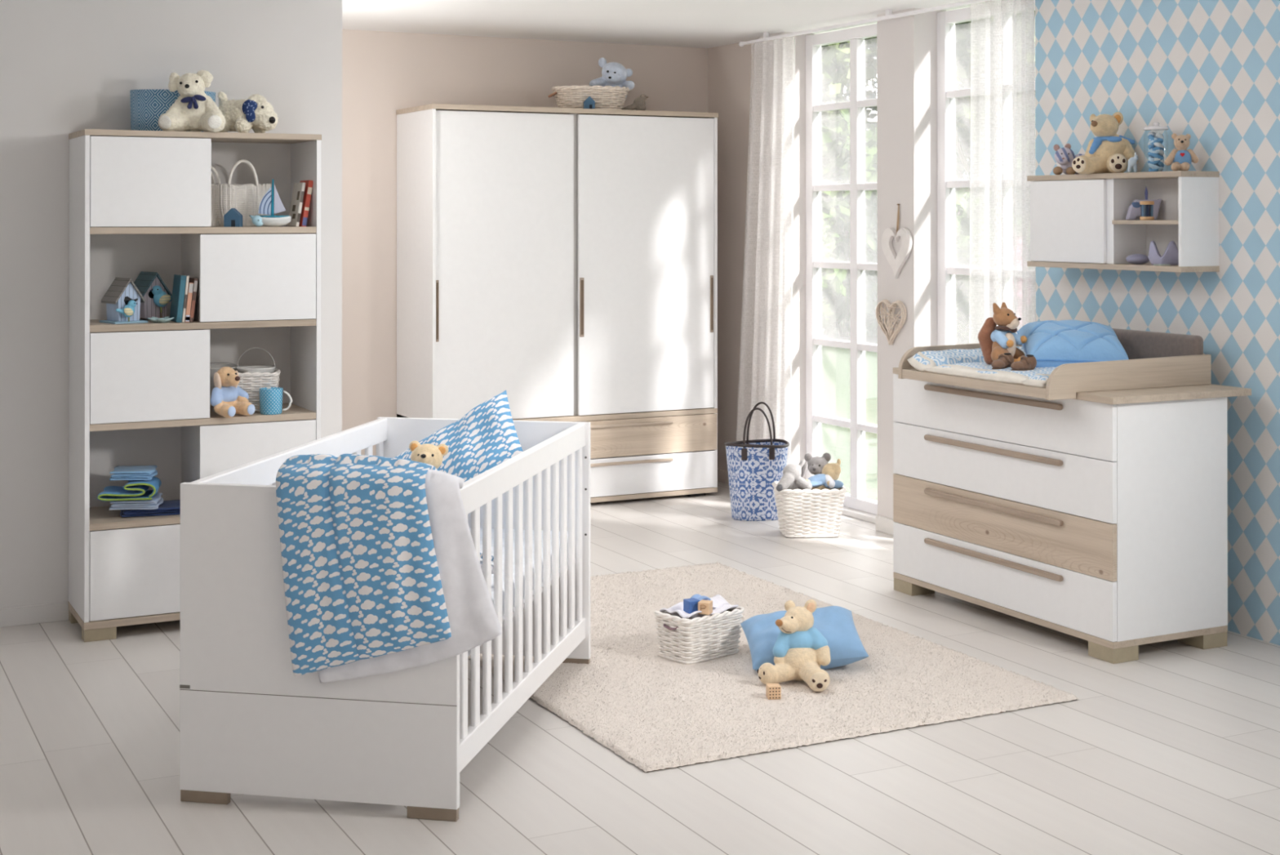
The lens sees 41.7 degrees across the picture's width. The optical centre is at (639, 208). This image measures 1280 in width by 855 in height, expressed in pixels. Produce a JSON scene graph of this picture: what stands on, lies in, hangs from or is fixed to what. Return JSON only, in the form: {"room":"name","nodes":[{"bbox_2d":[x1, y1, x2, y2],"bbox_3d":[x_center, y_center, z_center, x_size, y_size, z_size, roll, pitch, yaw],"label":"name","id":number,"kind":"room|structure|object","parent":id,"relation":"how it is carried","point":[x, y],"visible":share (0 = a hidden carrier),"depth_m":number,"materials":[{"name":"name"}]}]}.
{"room":"children's room","nodes":[
{"label":"children's room","id":0,"kind":"room"},
{"bbox_2d":[0,0,342,608],"bbox_3d":[-3.988,0.308,6.823,5.072,2.575,2.120,0,0,-27],"label":"wall","id":1,"kind":"structure","parent":0,"point":[67,67],"depth_m":6.52,"materials":[{"name":"white paint"}]},
{"bbox_2d":[0,601,68,626],"bbox_3d":[-3.505,1.556,5.866,5.072,0.070,0.012,0,0,-27],"label":"baseboard","id":2,"kind":"structure","parent":1,"relation":"attached to","point":[56,611],"depth_m":6.46,"materials":[{"name":"white wood"}]},
{"bbox_2d":[342,29,707,455],"bbox_3d":[-0.756,0.321,9.569,3.178,2.575,0.150,0,0,-27],"label":"wall","id":3,"kind":"structure","parent":0,"point":[384,73],"depth_m":9.18,"materials":[{"name":"beige paint"}]},
{"bbox_2d":[0,480,1279,854],"bbox_3d":[-0.704,1.611,3.673,8.080,0.060,10.800,0,0,-27],"label":"floor","id":4,"kind":"structure","parent":0,"point":[1174,748],"depth_m":4.77,"materials":[{"name":"white laminate"}]},
{"bbox_2d":[68,128,321,641],"bbox_3d":[-1.734,0.651,6.554,0.894,1.887,0.389,0,0,-27],"label":"bookcase","id":5,"kind":"object","parent":4,"relation":"on","point":[139,393],"visible":0.8,"depth_m":6.39,"materials":[{"name":"white paint"}]},
{"bbox_2d":[99,277,147,324],"bbox_3d":[-1.953,0.346,6.366,0.132,0.170,0.160,0,0,-41],"label":"birdhouse","id":6,"kind":"object","parent":5,"relation":"on","point":[122,299],"visible":1,"depth_m":6.34,"materials":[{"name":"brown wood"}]},
{"bbox_2d":[120,499,180,516],"bbox_3d":[-1.871,1.148,6.447,0.243,0.026,0.206,0,0,-20],"label":"folded cloth","id":7,"kind":"object","parent":5,"relation":"on","point":[172,507],"visible":0.62,"depth_m":6.37,"materials":[{"name":"blue fabric"}]},
{"bbox_2d":[109,492,163,510],"bbox_3d":[-1.920,1.115,6.413,0.188,0.034,0.196,0,0,-10],"label":"folded cloth","id":8,"kind":"object","parent":7,"relation":"on","point":[153,504],"visible":0.7,"depth_m":6.33,"materials":[{"name":"fabric"}]},
{"bbox_2d":[97,475,161,501],"bbox_3d":[-1.941,1.061,6.396,0.218,0.066,0.199,0,0,-10],"label":"folded cloth","id":9,"kind":"object","parent":8,"relation":"on","point":[134,490],"visible":0.92,"depth_m":6.33,"materials":[{"name":"blue fabric"}]},
{"bbox_2d":[109,465,157,479],"bbox_3d":[-1.932,1.008,6.418,0.165,0.034,0.176,0,0,-9],"label":"folded cloth","id":10,"kind":"object","parent":9,"relation":"on","point":[137,472],"visible":1,"depth_m":6.35,"materials":[{"name":"blue fabric"}]},
{"bbox_2d":[133,271,172,318],"bbox_3d":[-1.902,0.336,6.550,0.143,0.182,0.174,0,0,-41],"label":"birdhouse","id":11,"kind":"object","parent":5,"relation":"on","point":[157,295],"visible":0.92,"depth_m":6.50,"materials":[{"name":"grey wood"}]},
{"bbox_2d":[147,316,173,322],"bbox_3d":[-1.817,0.421,6.381,0.095,0.021,0.098,0,0,0],"label":"dish","id":12,"kind":"object","parent":5,"relation":"on","point":[154,319],"visible":1,"depth_m":6.36,"materials":[{"name":"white ceramic"}]},
{"bbox_2d":[129,88,215,131],"bbox_3d":[-1.832,-0.376,6.592,0.328,0.168,0.216,0,0,-27],"label":"box","id":13,"kind":"object","parent":5,"relation":"on","point":[147,105],"visible":0.3,"depth_m":6.48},
{"bbox_2d":[169,274,186,322],"bbox_3d":[-1.770,0.342,6.434,0.038,0.179,0.132,0,0,-27],"label":"book","id":14,"kind":"object","parent":5,"relation":"on","point":[179,282],"visible":0.93,"depth_m":6.38,"materials":[{"name":"paper"}]},
{"bbox_2d":[182,275,189,322],"bbox_3d":[-1.756,0.343,6.441,0.026,0.176,0.132,0,0,-27],"label":"book","id":15,"kind":"object","parent":5,"relation":"on","point":[187,277],"visible":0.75,"depth_m":6.38,"materials":[{"name":"paper"}]},
{"bbox_2d":[184,282,193,322],"bbox_3d":[-1.744,0.356,6.447,0.032,0.151,0.132,0,0,-27],"label":"book","id":16,"kind":"object","parent":5,"relation":"on","point":[190,287],"visible":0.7,"depth_m":6.39,"materials":[{"name":"paper"}]},
{"bbox_2d":[158,70,226,132],"bbox_3d":[-1.708,-0.412,6.421,0.251,0.242,0.177,0,0,-7],"label":"teddy bear","id":17,"kind":"object","parent":5,"relation":"on","point":[193,110],"visible":0.98,"depth_m":6.41},
{"bbox_2d":[188,277,198,322],"bbox_3d":[-1.728,0.348,6.455,0.031,0.166,0.132,0,0,-27],"label":"book","id":18,"kind":"object","parent":5,"relation":"on","point":[194,281],"visible":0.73,"depth_m":6.40,"materials":[{"name":"paper"}]},
{"bbox_2d":[210,165,226,226],"bbox_3d":[-1.727,-0.051,6.655,0.214,0.248,0.103,0,0,-32],"label":"woven bag","id":19,"kind":"object","parent":5,"relation":"on","point":[215,221],"visible":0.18,"depth_m":6.63,"materials":[{"name":"white wicker"}]},
{"bbox_2d":[210,366,254,417],"bbox_3d":[-1.575,0.701,6.455,0.157,0.188,0.161,0,0,41],"label":"plush dog","id":20,"kind":"object","parent":5,"relation":"on","point":[228,399],"visible":1,"depth_m":6.43},
{"bbox_2d":[223,208,242,226],"bbox_3d":[-1.569,0.033,6.482,0.060,0.072,0.057,0,0,0],"label":"house","id":21,"kind":"object","parent":5,"relation":"on","point":[233,218],"visible":1,"depth_m":6.45,"materials":[{"name":"blue paint"}]},
{"bbox_2d":[214,159,271,226],"bbox_3d":[-1.575,-0.061,6.665,0.219,0.268,0.120,0,0,-14],"label":"woven bag","id":22,"kind":"object","parent":5,"relation":"on","point":[246,199],"visible":0.62,"depth_m":6.61,"materials":[{"name":"white wicker"}]},
{"bbox_2d":[217,91,278,133],"bbox_3d":[-1.541,-0.377,6.581,0.261,0.174,0.159,0,0,0],"label":"plush dog","id":23,"kind":"object","parent":5,"relation":"on","point":[255,113],"visible":0.9,"depth_m":6.53},
{"bbox_2d":[249,214,262,226],"bbox_3d":[-1.482,0.046,6.497,0.049,0.045,0.037,0,0,35],"label":"bird figurine","id":24,"kind":"object","parent":5,"relation":"on","point":[256,220],"visible":1,"depth_m":6.48,"materials":[{"name":"blue ceramic"}]},
{"bbox_2d":[237,368,280,411],"bbox_3d":[-1.537,0.717,6.641,0.224,0.155,0.169,0,0,-9],"label":"wicker basket","id":25,"kind":"object","parent":5,"relation":"on","point":[268,380],"visible":0.31,"depth_m":6.57,"materials":[{"name":"white wicker"}]},
{"bbox_2d":[235,347,275,408],"bbox_3d":[-1.520,0.666,6.641,0.153,0.235,0.153,0,0,0],"label":"pail","id":26,"kind":"object","parent":25,"relation":"attached to","point":[251,368],"visible":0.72,"depth_m":6.62,"materials":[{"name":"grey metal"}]},
{"bbox_2d":[257,178,290,226],"bbox_3d":[-1.435,-0.024,6.562,0.140,0.186,0.051,0,0,-3],"label":"sailboat","id":27,"kind":"object","parent":5,"relation":"on","point":[268,206],"visible":0.86,"depth_m":6.56,"materials":[{"name":"white wood"}]},
{"bbox_2d":[258,386,292,414],"bbox_3d":[-1.425,0.747,6.545,0.117,0.099,0.091,0,0,-32],"label":"mug","id":28,"kind":"object","parent":5,"relation":"on","point":[270,399],"visible":1,"depth_m":6.50,"materials":[{"name":"blue ceramic"}]},
{"bbox_2d":[287,182,306,226],"bbox_3d":[-1.364,-0.017,6.670,0.040,0.174,0.132,0,0,-27],"label":"book","id":29,"kind":"object","parent":5,"relation":"on","point":[297,197],"visible":1,"depth_m":6.64,"materials":[{"name":"paper"}]},
{"bbox_2d":[298,180,313,226],"bbox_3d":[-1.338,-0.021,6.672,0.047,0.184,0.132,0,0,-27],"label":"book","id":30,"kind":"object","parent":5,"relation":"on","point":[308,185],"visible":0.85,"depth_m":6.62,"materials":[{"name":"paper"}]},
{"bbox_2d":[179,417,591,821],"bbox_3d":[-0.702,1.163,5.171,0.775,0.850,1.531,0,0,11],"label":"crib","id":31,"kind":"object","parent":4,"relation":"on","point":[248,725],"visible":0.7,"depth_m":4.47,"materials":[{"name":"white paint"}]},
{"bbox_2d":[275,453,502,682],"bbox_3d":[-0.592,0.939,4.634,0.604,0.596,0.732,0,0,11],"label":"duvet","id":32,"kind":"object","parent":31,"relation":"on","point":[382,570],"visible":0.97,"depth_m":4.30,"materials":[{"name":"fabric"}]},
{"bbox_2d":[469,527,568,616],"bbox_3d":[-0.702,1.159,5.172,0.685,0.097,1.466,0,0,11],"label":"mattress","id":33,"kind":"object","parent":31,"relation":"in","point":[481,529],"visible":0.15,"depth_m":5.37,"materials":[{"name":"fabric"}]},
{"bbox_2d":[394,390,523,482],"bbox_3d":[-0.625,0.881,5.699,0.600,0.519,0.236,0,0,12],"label":"pillow","id":34,"kind":"object","parent":33,"relation":"on","point":[486,437],"visible":0.41,"depth_m":5.67,"materials":[{"name":"blue fabric"}]},
{"bbox_2d":[408,440,448,468],"bbox_3d":[-0.659,0.849,5.336,0.177,0.219,0.109,0,0,28],"label":"bear","id":35,"kind":"object","parent":34,"relation":"on","point":[427,453],"visible":0.33,"depth_m":5.33},
{"bbox_2d":[395,103,718,502],"bbox_3d":[-0.444,0.533,9.303,1.697,2.148,0.591,0,0,-27],"label":"wardrobe","id":36,"kind":"object","parent":4,"relation":"on","point":[563,261],"visible":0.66,"depth_m":9.06,"materials":[{"name":"white paint"}]},
{"bbox_2d":[547,84,629,110],"bbox_3d":[-0.284,-0.610,9.318,0.451,0.134,0.275,0,0,-6],"label":"wicker basket","id":37,"kind":"object","parent":36,"relation":"on","point":[606,97],"visible":0.8,"depth_m":9.22,"materials":[{"name":"wicker"}]},
{"bbox_2d":[589,57,634,98],"bbox_3d":[-0.157,-0.711,9.374,0.251,0.264,0.172,0,0,-3],"label":"plush bear","id":38,"kind":"object","parent":37,"relation":"in","point":[614,73],"visible":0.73,"depth_m":9.34},
{"bbox_2d":[583,96,595,108],"bbox_3d":[-0.277,-0.577,9.171,0.060,0.072,0.057,0,0,-6],"label":"house","id":39,"kind":"object","parent":36,"relation":"on","point":[588,103],"visible":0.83,"depth_m":9.14,"materials":[{"name":"blue paint"}]},
{"bbox_2d":[621,94,648,110],"bbox_3d":[-0.027,-0.589,9.335,0.150,0.097,0.051,0,0,-8],"label":"bird figurine","id":40,"kind":"object","parent":36,"relation":"on","point":[639,103],"visible":0.86,"depth_m":9.32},
{"bbox_2d":[724,401,789,520],"bbox_3d":[0.608,1.308,8.734,0.341,0.597,0.207,0,0,-7],"label":"tote bag","id":41,"kind":"object","parent":4,"relation":"on","point":[753,465],"visible":0.86,"depth_m":8.65,"materials":[{"name":"blue fabric"}]},
{"bbox_2d":[467,561,1079,772],"bbox_3d":[0.183,1.582,6.132,1.590,0.020,2.371,0,0,-27],"label":"rug","id":42,"kind":"object","parent":4,"relation":"on","point":[655,712],"visible":0.66,"depth_m":5.51,"materials":[{"name":"beige carpet"}]},
{"bbox_2d":[653,604,744,663],"bbox_3d":[0.210,1.496,5.949,0.292,0.162,0.197,0,0,-41],"label":"wicker basket","id":43,"kind":"object","parent":42,"relation":"on","point":[707,637],"visible":0.89,"depth_m":5.87,"materials":[{"name":"white wicker"}]},
{"bbox_2d":[659,593,737,618],"bbox_3d":[0.210,1.410,5.949,0.246,0.070,0.149,0,0,-41],"label":"cloth","id":44,"kind":"object","parent":43,"relation":"in","point":[720,604],"visible":0.62,"depth_m":5.95,"materials":[{"name":"white fabric"}]},
{"bbox_2d":[683,597,699,613],"bbox_3d":[0.181,1.394,5.902,0.044,0.044,0.044,0,0,-29],"label":"block","id":45,"kind":"object","parent":44,"relation":"on","point":[690,605],"visible":0.98,"depth_m":5.88,"materials":[{"name":"blue wood"}]},
{"bbox_2d":[697,599,712,614],"bbox_3d":[0.228,1.392,5.874,0.042,0.042,0.044,0,0,20],"label":"block","id":46,"kind":"object","parent":44,"relation":"on","point":[705,606],"visible":1,"depth_m":5.86,"materials":[{"name":"brown wood"}]},
{"bbox_2d":[765,682,781,699],"bbox_3d":[0.430,1.552,5.410,0.042,0.042,0.042,0,0,-7],"label":"block","id":47,"kind":"object","parent":42,"relation":"on","point":[773,690],"visible":1,"depth_m":5.39,"materials":[{"name":"brown wood"}]},
{"bbox_2d":[757,599,831,691],"bbox_3d":[0.539,1.444,5.583,0.250,0.259,0.216,0,0,27],"label":"teddy bear","id":48,"kind":"object","parent":42,"relation":"on","point":[799,650],"visible":1,"depth_m":5.58},
{"bbox_2d":[740,605,869,671],"bbox_3d":[0.566,1.491,5.822,0.407,0.195,0.254,0,0,-4],"label":"cushion","id":49,"kind":"object","parent":42,"relation":"on","point":[836,624],"visible":0.56,"depth_m":5.76,"materials":[{"name":"fabric"}]},
{"bbox_2d":[771,480,847,537],"bbox_3d":[0.834,1.480,8.297,0.344,0.240,0.294,0,0,-3],"label":"wicker basket","id":50,"kind":"object","parent":4,"relation":"on","point":[805,513],"visible":0.94,"depth_m":8.18,"materials":[{"name":"white wicker"}]},
{"bbox_2d":[776,459,812,491],"bbox_3d":[0.751,1.327,8.237,0.179,0.189,0.166,0,0,0],"label":"elephant","id":51,"kind":"object","parent":50,"relation":"in","point":[793,478],"visible":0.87,"depth_m":8.21},
{"bbox_2d":[804,452,831,489],"bbox_3d":[0.893,1.363,8.393,0.128,0.289,0.141,0,0,-11],"label":"plush bear","id":52,"kind":"object","parent":50,"relation":"in","point":[815,464],"visible":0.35,"depth_m":8.37},
{"bbox_2d":[805,458,843,489],"bbox_3d":[0.889,1.323,8.248,0.213,0.188,0.115,0,0,-8],"label":"stuffed animal","id":53,"kind":"object","parent":50,"relation":"in","point":[828,479],"visible":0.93,"depth_m":8.23,"materials":[{"name":"fabric"}]},
{"bbox_2d":[893,367,1251,663],"bbox_3d":[1.641,1.127,6.594,0.665,0.935,1.335,0,0,-27],"label":"dresser","id":54,"kind":"object","parent":4,"relation":"on","point":[1098,517],"visible":0.94,"depth_m":6.11,"materials":[{"name":"white paint"}]},
{"bbox_2d":[897,342,1211,399],"bbox_3d":[1.592,0.613,6.534,0.780,0.136,0.907,0,0,-27],"label":"tray","id":55,"kind":"object","parent":54,"relation":"on","point":[1067,380],"visible":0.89,"depth_m":6.17,"materials":[{"name":"brown wood"}]},
{"bbox_2d":[906,346,1057,387],"bbox_3d":[1.564,0.604,6.510,0.712,0.076,0.818,0,0,-27],"label":"mat","id":56,"kind":"object","parent":55,"relation":"on","point":[967,363],"visible":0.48,"depth_m":6.48,"materials":[{"name":"fabric"}]},
{"bbox_2d":[977,302,1026,364],"bbox_3d":[1.421,0.486,6.508,0.158,0.246,0.221,0,0,-27],"label":"plush squirrel","id":57,"kind":"object","parent":56,"relation":"on","point":[994,340],"visible":0.83,"depth_m":6.49},
{"bbox_2d":[991,352,1013,368],"bbox_3d":[1.379,0.578,6.386,0.106,0.060,0.059,0,0,-36],"label":"shoe","id":58,"kind":"object","parent":56,"relation":"on","point":[1005,360],"visible":0.93,"depth_m":6.37,"materials":[{"name":"brown fabric"}]},
{"bbox_2d":[1010,354,1036,370],"bbox_3d":[1.441,0.578,6.311,0.106,0.060,0.059,0,0,-18],"label":"shoe","id":59,"kind":"object","parent":56,"relation":"on","point":[1029,362],"visible":1,"depth_m":6.29,"materials":[{"name":"brown fabric"}]},
{"bbox_2d":[1016,320,1128,367],"bbox_3d":[1.680,0.536,6.527,0.388,0.204,0.282,0,0,3],"label":"quilted pillow","id":60,"kind":"object","parent":56,"relation":"on","point":[1052,343],"visible":0.75,"depth_m":6.41,"materials":[{"name":"blue fabric"}]},
{"bbox_2d":[1112,328,1203,359],"bbox_3d":[1.916,0.560,6.678,0.045,0.165,0.840,0,0,-27],"label":"tray side","id":61,"kind":"object","parent":55,"relation":"on","point":[1137,344],"visible":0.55,"depth_m":6.48,"materials":[{"name":"grey fabric"}]},
{"bbox_2d":[342,0,982,48],"bbox_3d":[-0.704,-1.044,3.686,8.080,0.100,10.800,0,0,-27],"label":"ceiling","id":62,"kind":"structure","parent":0,"point":[697,24],"depth_m":8.52,"materials":[{"name":"white paint"}]},
{"bbox_2d":[738,0,994,46],"bbox_3d":[1.216,-0.946,8.185,0.032,0.054,2.885,0,0,-27],"label":"rail","id":63,"kind":"object","parent":62,"relation":"attached to","point":[889,15],"visible":1,"depth_m":8.33,"materials":[{"name":"white metal"}]},
{"bbox_2d":[735,36,795,464],"bbox_3d":[0.675,0.338,9.268,0.078,2.515,0.660,0,0,-27],"label":"sheer curtain","id":64,"kind":"object","parent":63,"relation":"hanging from","point":[776,117],"visible":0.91,"depth_m":9.19,"materials":[{"name":"white fabric"}]},
{"bbox_2d":[968,0,1035,343],"bbox_3d":[1.594,0.329,7.435,0.063,2.515,0.436,0,0,-27],"label":"sheer curtain","id":65,"kind":"object","parent":63,"relation":"hanging from","point":[1015,276],"visible":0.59,"depth_m":7.40,"materials":[{"name":"white fabric"}]},
{"bbox_2d":[707,43,759,471],"bbox_3d":[0.625,0.322,9.794,0.128,2.575,0.700,0,0,-27],"label":"wall","id":66,"kind":"structure","parent":0,"point":[729,66],"depth_m":9.85,"materials":[{"name":"beige paint"}]},
{"bbox_2d":[717,468,728,484],"bbox_3d":[0.565,1.575,9.751,0.012,0.070,0.688,0,0,-27],"label":"baseboard","id":67,"kind":"structure","parent":66,"relation":"attached to","point":[722,475],"depth_m":9.89,"materials":[{"name":"wood"}]},
{"bbox_2d":[759,0,1279,644],"bbox_3d":[2.996,0.300,5.054,0.193,2.575,9.900,0,0,-27],"label":"wall","id":68,"kind":"structure","parent":0,"point":[1208,71],"depth_m":6.70,"materials":[{"name":"paper"}]},
{"bbox_2d":[805,23,877,523],"bbox_3d":[1.120,0.325,8.860,0.125,2.560,0.875,0,0,-27],"label":"window","id":69,"kind":"structure","parent":68,"relation":"in","point":[855,504],"depth_m":8.89,"materials":[{"name":"white paint"}]},
{"bbox_2d":[875,515,893,534],"bbox_3d":[1.252,1.566,8.257,0.012,0.074,0.309,0,0,-27],"label":"baseboard","id":70,"kind":"structure","parent":68,"relation":"attached to","point":[883,524],"depth_m":8.32,"materials":[{"name":"white wood"}]},
{"bbox_2d":[875,299,906,345],"bbox_3d":[1.230,0.558,8.267,0.036,0.221,0.233,0,0,-27],"label":"heart","id":71,"kind":"object","parent":68,"relation":"attached to","point":[886,331],"visible":1,"depth_m":8.26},
{"bbox_2d":[881,204,912,278],"bbox_3d":[1.259,0.158,8.233,0.022,0.366,0.235,0,0,-27],"label":"heart decoration","id":72,"kind":"object","parent":68,"relation":"hanging from","point":[897,262],"visible":1,"depth_m":8.23,"materials":[{"name":"white wood"}]},
{"bbox_2d":[937,0,1035,345],"bbox_3d":[1.659,0.321,7.799,0.125,2.560,0.886,0,0,-27],"label":"window","id":73,"kind":"structure","parent":68,"relation":"in","point":[947,94],"depth_m":8.15,"materials":[{"name":"white paint"}]},
{"bbox_2d":[1026,170,1219,272],"bbox_3d":[1.920,0.050,6.742,0.198,0.382,0.876,0,0,-27],"label":"upper cabinet","id":74,"kind":"object","parent":68,"relation":"attached to","point":[1077,220],"visible":0.94,"depth_m":6.68,"materials":[{"name":"white wood"}]},
{"bbox_2d":[1053,143,1084,174],"bbox_3d":[1.801,-0.206,6.989,0.183,0.135,0.092,0,0,-14],"label":"stuffed toy","id":75,"kind":"object","parent":74,"relation":"on","point":[1064,157],"visible":0.59,"depth_m":6.96,"materials":[{"name":"white fabric"}]},
{"bbox_2d":[1071,111,1137,173],"bbox_3d":[1.870,-0.265,6.763,0.266,0.253,0.169,0,0,9],"label":"teddy bear","id":76,"kind":"object","parent":74,"relation":"on","point":[1109,152],"visible":0.95,"depth_m":6.74},
{"bbox_2d":[1127,151,1137,172],"bbox_3d":[1.936,-0.183,6.597,0.041,0.082,0.025,0,0,0],"label":"figurine","id":77,"kind":"object","parent":74,"relation":"on","point":[1132,162],"visible":0.98,"depth_m":6.59,"materials":[{"name":"white ceramic"}]},
{"bbox_2d":[1125,253,1149,264],"bbox_3d":[1.956,0.197,6.602,0.092,0.041,0.068,0,0,0],"label":"cushion","id":78,"kind":"object","parent":74,"relation":"on","point":[1136,259],"visible":0.95,"depth_m":6.58,"materials":[{"name":"purple fabric"}]},
{"bbox_2d":[1125,186,1161,220],"bbox_3d":[1.990,-0.024,6.639,0.134,0.137,0.039,0,0,3],"label":"cushion","id":79,"kind":"object","parent":74,"relation":"on","point":[1134,210],"visible":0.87,"depth_m":6.62,"materials":[{"name":"purple fabric"}]},
{"bbox_2d":[1111,220,1178,224],"bbox_3d":[2.029,0.051,6.526,0.180,0.016,0.359,0,0,-27],"label":"shelf","id":80,"kind":"object","parent":74,"relation":"attached to","point":[1113,222],"depth_m":6.48,"materials":[{"name":"brown wood"}]},
{"bbox_2d":[1139,200,1154,220],"bbox_3d":[1.967,0.006,6.516,0.054,0.074,0.054,0,0,0],"label":"spool","id":81,"kind":"object","parent":74,"relation":"on","point":[1146,206],"visible":1,"depth_m":6.50,"materials":[{"name":"blue fabric"}]},
{"bbox_2d":[1143,122,1168,171],"bbox_3d":[2.015,-0.238,6.561,0.094,0.201,0.094,0,0,0],"label":"glass jar","id":82,"kind":"object","parent":74,"relation":"on","point":[1156,148],"visible":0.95,"depth_m":6.54,"materials":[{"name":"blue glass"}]},
{"bbox_2d":[1153,263,1170,265],"bbox_3d":[2.008,0.215,6.459,0.064,0.005,0.031,0,0,0],"label":"fabric leaf","id":83,"kind":"object","parent":74,"relation":"on","point":[1157,264],"visible":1,"depth_m":6.45,"materials":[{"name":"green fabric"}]},
{"bbox_2d":[1147,240,1178,265],"bbox_3d":[2.045,0.172,6.517,0.144,0.098,0.090,0,0,0],"label":"toy","id":84,"kind":"object","parent":74,"relation":"on","point":[1171,255],"visible":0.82,"depth_m":6.48,"materials":[{"name":"purple fabric"}]},
{"bbox_2d":[1164,133,1199,170],"bbox_3d":[2.074,-0.217,6.420,0.119,0.148,0.090,0,0,-24],"label":"teddy bear","id":85,"kind":"object","parent":74,"relation":"on","point":[1181,157],"visible":0.98,"depth_m":6.42},
{"label":"outside","id":86,"kind":"structure","parent":0,"visible":0},
{"bbox_2d":[821,320,968,500],"bbox_3d":[23.285,1.923,37.060,64.900,0.130,105.000,0,0,-27],"label":"lawn","id":87,"kind":"structure","parent":86,"point":[835,362],"depth_m":15.01,"materials":[{"name":"green plant"}]},
{"bbox_2d":[821,212,847,328],"bbox_3d":[1.685,0.779,22.497,2.197,2.399,2.310,0,0,-27],"label":"shrub","id":88,"kind":"object","parent":87,"relation":"on","point":[832,279],"visible":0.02,"depth_m":22.10,"materials":[{"name":"green plant"}]},
{"bbox_2d":[821,36,876,137],"bbox_3d":[1.900,-1.952,26.435,4.664,7.658,4.513,0,0,-27],"label":"tree","id":89,"kind":"object","parent":87,"relation":"on","point":[835,58],"visible":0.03,"depth_m":25.55,"materials":[{"name":"green plant"}]},
{"bbox_2d":[821,100,877,336],"bbox_3d":[2.904,0.235,23.836,2.380,3.560,2.459,0,0,-23],"label":"shrub","id":90,"kind":"object","parent":87,"relation":"on","point":[835,146],"visible":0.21,"depth_m":23.13,"materials":[{"name":"green plant"}]},
{"bbox_2d":[864,187,983,343],"bbox_3d":[3.863,0.676,22.657,2.080,2.732,2.036,0,0,-27],"label":"shrub","id":91,"kind":"object","parent":87,"relation":"on","point":[962,195],"visible":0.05,"depth_m":22.36,"materials":[{"name":"green plant"}]},
{"bbox_2d":[874,10,1035,191],"bbox_3d":[5.808,-1.780,25.844,4.232,7.302,4.387,0,0,-27],"label":"tree","id":92,"kind":"object","parent":87,"relation":"on","point":[962,30],"visible":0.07,"depth_m":24.89,"materials":[{"name":"green plant"}]},
{"bbox_2d":[955,217,1022,343],"bbox_3d":[4.681,0.954,21.524,1.795,1.994,1.891,0,0,-16],"label":"shrub","id":93,"kind":"object","parent":87,"relation":"on","point":[962,245],"visible":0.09,"depth_m":21.23,"materials":[{"name":"green plant"}]},
{"bbox_2d":[965,128,1028,217],"bbox_3d":[5.466,0.263,23.001,2.288,3.394,2.254,0,0,-27],"label":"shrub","id":94,"kind":"object","parent":87,"relation":"on","point":[968,175],"visible":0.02,"depth_m":23.24,"materials":[{"name":"green plant"}]},
{"bbox_2d":[981,241,1022,330],"bbox_3d":[4.494,1.020,20.552,0.664,1.780,0.652,0,0,-27],"label":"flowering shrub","id":95,"kind":"object","parent":87,"relation":"on","point":[1021,242],"visible":0.02,"depth_m":20.48,"materials":[{"name":"green plant"}]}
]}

